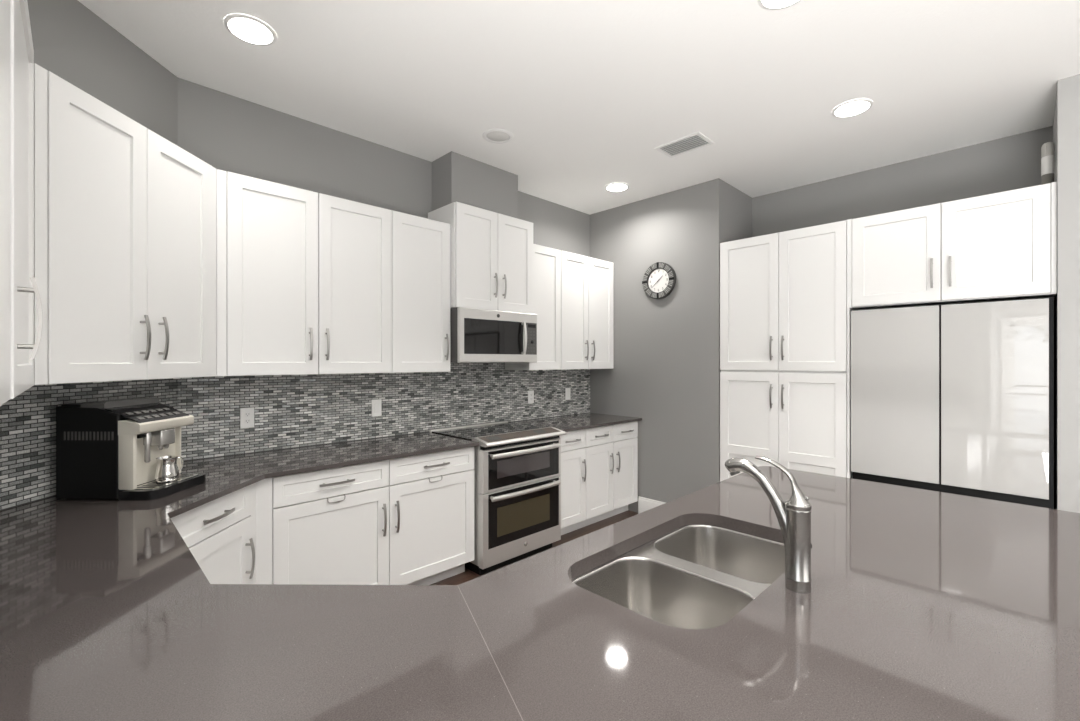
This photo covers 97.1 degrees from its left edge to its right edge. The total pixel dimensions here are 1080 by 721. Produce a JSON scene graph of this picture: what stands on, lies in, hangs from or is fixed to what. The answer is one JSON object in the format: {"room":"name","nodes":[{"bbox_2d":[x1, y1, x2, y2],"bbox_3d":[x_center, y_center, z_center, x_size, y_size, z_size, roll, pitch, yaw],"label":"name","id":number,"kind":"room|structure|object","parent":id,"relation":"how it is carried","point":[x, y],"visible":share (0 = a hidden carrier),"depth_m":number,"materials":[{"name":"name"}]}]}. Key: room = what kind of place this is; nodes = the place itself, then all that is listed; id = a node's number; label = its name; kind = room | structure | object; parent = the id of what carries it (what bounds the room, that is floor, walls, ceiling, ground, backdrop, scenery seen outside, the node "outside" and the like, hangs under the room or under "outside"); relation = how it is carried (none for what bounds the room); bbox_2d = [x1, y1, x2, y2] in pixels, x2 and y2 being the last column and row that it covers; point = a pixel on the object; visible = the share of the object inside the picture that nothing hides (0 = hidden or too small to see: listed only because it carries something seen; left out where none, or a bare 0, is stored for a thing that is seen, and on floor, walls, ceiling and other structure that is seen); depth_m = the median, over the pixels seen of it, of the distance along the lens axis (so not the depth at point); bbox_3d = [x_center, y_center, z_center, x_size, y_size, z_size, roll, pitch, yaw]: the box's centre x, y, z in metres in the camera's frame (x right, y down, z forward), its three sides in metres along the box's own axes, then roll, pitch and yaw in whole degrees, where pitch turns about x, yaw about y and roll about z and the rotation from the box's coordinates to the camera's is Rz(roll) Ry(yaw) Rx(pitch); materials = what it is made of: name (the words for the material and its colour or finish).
{"room":"kitchen","nodes":[
{"label":"kitchen","id":0,"kind":"room"},
{"bbox_2d":[27,0,177,145],"bbox_3d":[-2.024,-0.035,2.006,0.120,2.990,1.239,0,0,1],"label":"wall","id":1,"kind":"structure","parent":0,"point":[71,42],"depth_m":2.14,"materials":[{"name":"grey paint"}]},
{"bbox_2d":[34,63,216,384],"bbox_3d":[-1.789,-0.450,2.005,0.348,1.060,0.868,0,0,1],"label":"upper cabinet","id":2,"kind":"object","parent":1,"relation":"attached to","point":[125,217],"visible":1,"depth_m":1.86,"materials":[{"name":"white paint"}]},
{"bbox_2d":[178,78,589,256],"bbox_3d":[-0.735,-0.035,3.856,3.639,2.990,0.120,0,0,-44],"label":"wall","id":3,"kind":"structure","parent":0,"point":[229,133],"depth_m":3.08,"materials":[{"name":"grey paint"}]},
{"bbox_2d":[0,363,589,510],"bbox_3d":[-0.953,0.278,2.713,1.901,0.536,5.104,0,0,13],"label":"tile backsplash","id":4,"kind":"structure","parent":3,"relation":"attached to","point":[291,411],"depth_m":2.98,"materials":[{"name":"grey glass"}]},
{"bbox_2d":[240,407,253,427],"bbox_3d":[-1.715,0.337,2.795,0.072,0.118,0.009,0,0,-44],"label":"outlet","id":5,"kind":"object","parent":4,"relation":"attached to","point":[246,414],"visible":1,"depth_m":2.79,"materials":[{"name":"white plastic"}]},
{"bbox_2d":[244,412,250,416],"bbox_3d":[-1.713,0.317,2.793,0.032,0.027,0.003,0,0,-44],"label":"socket","id":6,"kind":"object","parent":5,"relation":"attached to","point":[246,414],"depth_m":2.79,"materials":[{"name":"grey plastic"}]},
{"bbox_2d":[244,419,250,423],"bbox_3d":[-1.713,0.356,2.793,0.032,0.027,0.003,0,0,-44],"label":"socket","id":7,"kind":"object","parent":5,"relation":"attached to","point":[246,421],"depth_m":2.79,"materials":[{"name":"grey plastic"}]},
{"bbox_2d":[372,399,381,416],"bbox_3d":[-1.148,0.334,3.350,0.072,0.118,0.008,0,0,-44],"label":"light switch","id":8,"kind":"object","parent":4,"relation":"attached to","point":[376,404],"visible":1,"depth_m":3.35,"materials":[{"name":"white plastic"}]},
{"bbox_2d":[528,390,533,403],"bbox_3d":[-0.082,0.336,4.392,0.072,0.118,0.009,0,0,-44],"label":"outlet","id":9,"kind":"object","parent":4,"relation":"attached to","point":[530,393],"visible":1,"depth_m":4.39,"materials":[{"name":"white plastic"}]},
{"bbox_2d":[565,388,569,399],"bbox_3d":[0.279,0.333,4.746,0.072,0.118,0.008,0,0,-44],"label":"light switch","id":10,"kind":"object","parent":4,"relation":"attached to","point":[567,390],"visible":1,"depth_m":4.74,"materials":[{"name":"white plastic"}]},
{"bbox_2d":[217,169,391,375],"bbox_3d":[-1.403,-0.450,2.869,0.960,1.060,0.354,0,0,-44],"label":"upper cabinet","id":11,"kind":"object","parent":3,"relation":"attached to","point":[304,277],"visible":1,"depth_m":2.72,"materials":[{"name":"white paint"}]},
{"bbox_2d":[392,210,449,372],"bbox_3d":[-0.898,-0.450,3.363,0.452,1.060,0.354,0,0,-44],"label":"upper cabinet","id":12,"kind":"object","parent":3,"relation":"attached to","point":[420,245],"visible":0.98,"depth_m":3.25,"materials":[{"name":"white paint"}]},
{"bbox_2d":[428,202,532,313],"bbox_3d":[-0.442,-0.755,3.768,0.762,0.748,0.414,0,0,-44],"label":"upper cabinet","id":13,"kind":"object","parent":3,"relation":"attached to","point":[491,253],"visible":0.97,"depth_m":3.60,"materials":[{"name":"white paint"}]},
{"bbox_2d":[450,307,536,362],"bbox_3d":[-0.418,-0.180,3.741,0.757,0.392,0.467,0,0,-44],"label":"microwave","id":14,"kind":"object","parent":13,"relation":"attached to","point":[476,335],"visible":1,"depth_m":3.55,"materials":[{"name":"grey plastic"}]},
{"bbox_2d":[505,244,560,369],"bbox_3d":[-0.048,-0.450,4.194,0.391,1.060,0.354,0,0,-44],"label":"upper cabinet","id":15,"kind":"object","parent":3,"relation":"attached to","point":[546,260],"visible":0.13,"depth_m":4.12,"materials":[{"name":"white paint"}]},
{"bbox_2d":[561,250,613,369],"bbox_3d":[0.368,-0.450,4.602,0.770,1.060,0.354,0,0,-44],"label":"upper cabinet","id":16,"kind":"object","parent":3,"relation":"attached to","point":[587,283],"visible":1,"depth_m":4.47,"materials":[{"name":"white paint"}]},
{"bbox_2d":[432,151,517,218],"bbox_3d":[-0.508,-1.334,3.803,0.648,0.389,0.269,0,0,-44],"label":"wall","id":17,"kind":"structure","parent":0,"point":[456,177],"depth_m":3.64,"materials":[{"name":"grey paint"}]},
{"bbox_2d":[430,510,637,584],"bbox_3d":[1.202,1.500,-0.013,8.100,0.080,8.700,0,0,-44],"label":"floor","id":18,"kind":"structure","parent":0,"point":[468,575],"depth_m":3.93,"materials":[{"name":"brown wood"}]},
{"bbox_2d":[170,483,255,583],"bbox_3d":[-1.625,1.015,2.006,0.590,0.889,0.594,0,0,1],"label":"base cabinet","id":19,"kind":"object","parent":18,"relation":"on","point":[220,533],"visible":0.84,"depth_m":2.08,"materials":[{"name":"white paint"}]},
{"bbox_2d":[256,460,388,584],"bbox_3d":[-1.325,1.015,2.743,0.694,0.889,0.642,0,0,-44],"label":"base cabinet","id":20,"kind":"object","parent":18,"relation":"on","point":[326,526],"visible":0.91,"depth_m":2.54,"materials":[{"name":"white paint"}]},
{"bbox_2d":[389,446,473,584],"bbox_3d":[-0.857,1.015,3.200,0.615,0.889,0.642,0,0,-44],"label":"base cabinet","id":21,"kind":"object","parent":18,"relation":"on","point":[431,495],"visible":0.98,"depth_m":2.99,"materials":[{"name":"white paint"}]},
{"bbox_2d":[0,432,521,720],"bbox_3d":[-1.050,0.558,1.658,1.891,0.022,3.820,0,0,-12],"label":"countertop","id":22,"kind":"structure","parent":21,"relation":"on","point":[107,613],"depth_m":0.96,"materials":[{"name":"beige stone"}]},
{"bbox_2d":[56,397,205,499],"bbox_3d":[-1.697,0.355,2.015,0.394,0.380,0.312,0,0,1],"label":"coffee machine","id":23,"kind":"object","parent":22,"relation":"on","point":[106,449],"visible":0.93,"depth_m":1.86,"materials":[{"name":"black plastic"}]},
{"bbox_2d":[118,473,205,499],"bbox_3d":[-1.572,0.527,2.014,0.143,0.035,0.310,0,0,1],"label":"drip tray","id":24,"kind":"object","parent":23,"relation":"on","point":[148,488],"depth_m":1.93,"materials":[{"name":"black plastic"}]},
{"bbox_2d":[154,456,183,481],"bbox_3d":[-1.568,0.458,2.012,0.093,0.098,0.084,0,0,-25],"label":"milk jug","id":25,"kind":"object","parent":23,"relation":"on","point":[167,470],"visible":1,"depth_m":1.98,"materials":[{"name":"silver metal"}]},
{"bbox_2d":[429,421,565,574],"bbox_3d":[-0.315,0.992,3.647,0.770,0.935,0.738,0,0,-44],"label":"oven range","id":26,"kind":"object","parent":18,"relation":"on","point":[517,469],"visible":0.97,"depth_m":3.39,"materials":[{"name":"silver metal"}]},
{"bbox_2d":[432,422,542,440],"bbox_3d":[-0.370,0.547,3.704,0.758,0.016,0.525,0,0,-44],"label":"cooktop","id":27,"kind":"object","parent":26,"relation":"in","point":[468,432],"depth_m":3.67,"materials":[{"name":"black glass"}]},
{"bbox_2d":[559,429,586,534],"bbox_3d":[0.059,1.015,4.096,0.372,0.889,0.642,0,0,-44],"label":"base cabinet","id":28,"kind":"object","parent":18,"relation":"on","point":[573,452],"visible":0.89,"depth_m":3.92,"materials":[{"name":"white paint"}]},
{"bbox_2d":[576,421,637,529],"bbox_3d":[0.469,1.015,4.496,0.774,0.889,0.642,0,0,-44],"label":"base cabinet","id":29,"kind":"object","parent":18,"relation":"on","point":[611,450],"visible":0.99,"depth_m":4.26,"materials":[{"name":"white paint"}]},
{"bbox_2d":[508,413,641,431],"bbox_3d":[0.332,0.558,4.364,1.160,0.022,0.642,0,0,-44],"label":"countertop","id":30,"kind":"structure","parent":29,"relation":"on","point":[567,423],"depth_m":4.27,"materials":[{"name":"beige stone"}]},
{"bbox_2d":[720,220,846,481],"bbox_3d":[2.059,0.236,3.894,0.729,2.446,0.918,0,0,-44],"label":"pantry cabinet","id":31,"kind":"object","parent":18,"relation":"on","point":[783,295],"visible":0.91,"depth_m":3.62,"materials":[{"name":"white paint"}]},
{"bbox_2d":[847,182,1056,477],"bbox_3d":[2.729,0.236,3.209,0.729,2.446,0.997,0,0,-44],"label":"tall cabinet","id":32,"kind":"object","parent":18,"relation":"on","point":[1001,245],"visible":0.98,"depth_m":2.94,"materials":[{"name":"white paint"}]},
{"bbox_2d":[1041,142,1054,184],"bbox_3d":[3.041,-1.146,2.855,0.055,0.318,0.055,0,0,-44],"label":"canister","id":33,"kind":"object","parent":32,"relation":"on","point":[1047,149],"visible":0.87,"depth_m":2.84,"materials":[{"name":"grey"}]},
{"bbox_2d":[851,297,1053,508],"bbox_3d":[2.737,0.552,3.206,0.692,1.814,0.960,0,0,-44],"label":"refrigerator","id":34,"kind":"object","parent":18,"relation":"on","point":[953,398],"visible":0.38,"depth_m":2.91,"materials":[{"name":"white plastic"}]},
{"bbox_3d":[0.731,1.026,1.598,1.780,0.868,0.582,0,0,-44],"label":"base cabinet","id":35,"kind":"object","parent":18,"relation":"on","visible":0},
{"bbox_2d":[457,466,1079,720],"bbox_3d":[0.717,0.566,1.239,2.395,0.040,1.169,0,0,-44],"label":"countertop","id":36,"kind":"structure","parent":35,"relation":"on","point":[921,604],"depth_m":0.99,"materials":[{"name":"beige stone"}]},
{"bbox_2d":[571,524,784,628],"bbox_3d":[0.446,0.684,1.341,0.798,0.194,0.446,0,0,-44],"label":"sink","id":37,"kind":"object","parent":36,"relation":"in","point":[694,576],"visible":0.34,"depth_m":1.40,"materials":[{"name":"grey metal"}]},
{"bbox_2d":[725,455,811,593],"bbox_3d":[0.567,0.394,1.198,0.057,0.304,0.207,0,0,-44],"label":"kitchen faucet","id":38,"kind":"object","parent":36,"relation":"on","point":[793,515],"visible":1,"depth_m":1.13,"materials":[{"name":"grey metal"}]},
{"bbox_2d":[78,0,1079,214],"bbox_3d":[1.202,-1.579,-0.013,8.100,0.100,8.700,0,0,-44],"label":"ceiling","id":39,"kind":"structure","parent":0,"point":[586,92],"depth_m":2.53,"materials":[{"name":"white paint"}]},
{"bbox_2d":[224,14,276,45],"bbox_3d":[-1.338,-1.524,2.206,0.210,0.009,0.210,0,0,-44],"label":"recessed light","id":40,"kind":"object","parent":39,"relation":"in","point":[249,29],"visible":1,"depth_m":2.19,"materials":[{"name":"white paint"}]},
{"bbox_2d":[228,18,272,43],"bbox_3d":[-1.338,-1.523,2.206,0.176,0.006,0.176,0,0,-44],"label":"diffuser","id":41,"kind":"object","parent":40,"relation":"attached to","point":[249,30],"depth_m":2.20,"materials":[{"name":"white plastic"}]},
{"bbox_2d":[482,128,512,143],"bbox_3d":[-0.286,-1.522,3.246,0.210,0.014,0.210,0,0,-44],"label":"ceiling speaker","id":42,"kind":"object","parent":39,"relation":"attached to","point":[496,134],"visible":1,"depth_m":3.23,"materials":[{"name":"white paint"}]},
{"bbox_2d":[605,182,628,191],"bbox_3d":[0.677,-1.524,4.199,0.210,0.009,0.210,0,0,-44],"label":"recessed light","id":43,"kind":"object","parent":39,"relation":"in","point":[613,187],"visible":1,"depth_m":4.19,"materials":[{"name":"white paint"}]},
{"bbox_2d":[607,184,626,190],"bbox_3d":[0.677,-1.523,4.199,0.176,0.006,0.176,0,0,-44],"label":"diffuser","id":44,"kind":"object","parent":43,"relation":"attached to","point":[610,187],"depth_m":4.19,"materials":[{"name":"white plastic"}]},
{"bbox_2d":[654,132,714,157],"bbox_3d":[1.023,-1.522,3.384,0.230,0.015,0.340,0,0,-44],"label":"ceiling vent","id":45,"kind":"object","parent":39,"relation":"in","point":[697,140],"visible":1,"depth_m":3.37,"materials":[{"name":"white metal"}]},
{"bbox_2d":[757,0,800,9],"bbox_3d":[1.013,-1.524,1.970,0.210,0.009,0.210,0,0,-44],"label":"recessed light","id":46,"kind":"object","parent":39,"relation":"in","point":[766,4],"visible":1,"depth_m":2.03,"materials":[{"name":"white paint"}]},
{"bbox_2d":[762,0,797,7],"bbox_3d":[1.013,-1.523,1.970,0.176,0.006,0.176,0,0,-44],"label":"diffuser","id":47,"kind":"object","parent":46,"relation":"attached to","point":[765,3],"depth_m":2.03,"materials":[{"name":"white plastic"}]},
{"bbox_2d":[832,98,872,117],"bbox_3d":[1.889,-1.524,2.887,0.210,0.009,0.210,0,0,-44],"label":"recessed light","id":48,"kind":"object","parent":39,"relation":"in","point":[854,107],"visible":1,"depth_m":2.88,"materials":[{"name":"white paint"}]},
{"bbox_2d":[835,101,869,116],"bbox_3d":[1.889,-1.523,2.887,0.176,0.006,0.176,0,0,-44],"label":"diffuser","id":49,"kind":"object","parent":48,"relation":"attached to","point":[849,108],"depth_m":2.88,"materials":[{"name":"white plastic"}]},
{"bbox_2d":[590,178,724,513],"bbox_3d":[1.049,-0.035,4.537,0.136,2.990,1.400,0,0,-44],"label":"wall","id":50,"kind":"structure","parent":0,"point":[665,373],"depth_m":4.34,"materials":[{"name":"grey paint"}]},
{"bbox_2d":[642,262,675,298],"bbox_3d":[1.092,-0.735,4.389,0.036,0.336,0.336,0,0,-44],"label":"wall clock","id":51,"kind":"object","parent":50,"relation":"attached to","point":[659,280],"visible":1,"depth_m":4.38,"materials":[{"name":"grey metal"}]},
{"bbox_2d":[725,182,751,241],"bbox_3d":[1.792,-0.035,4.369,0.692,2.990,0.120,0,0,-44],"label":"wall","id":52,"kind":"structure","parent":0,"point":[738,205],"depth_m":4.26,"materials":[{"name":"grey paint"}]},
{"bbox_2d":[752,126,1052,236],"bbox_3d":[4.419,-0.035,2.091,0.120,2.990,6.810,0,0,-44],"label":"wall","id":53,"kind":"structure","parent":0,"point":[1013,162],"depth_m":3.63,"materials":[{"name":"grey paint"}]},
{"bbox_2d":[1053,74,1079,512],"bbox_3d":[3.260,-0.035,2.675,0.722,2.990,0.505,0,0,-44],"label":"wall","id":54,"kind":"structure","parent":0,"point":[1066,120],"depth_m":2.58,"materials":[{"name":"grey paint"}]},
{"bbox_3d":[-1.302,-0.035,0.666,0.120,2.990,2.134,0,0,-44],"label":"wall","id":55,"kind":"structure","parent":0,"visible":0},
{"bbox_2d":[0,0,42,405],"bbox_3d":[-1.228,-0.450,0.930,0.354,1.060,1.497,0,0,-44],"label":"upper cabinet","id":56,"kind":"object","parent":55,"relation":"attached to","point":[18,286],"visible":1,"depth_m":1.05,"materials":[{"name":"white paint"}]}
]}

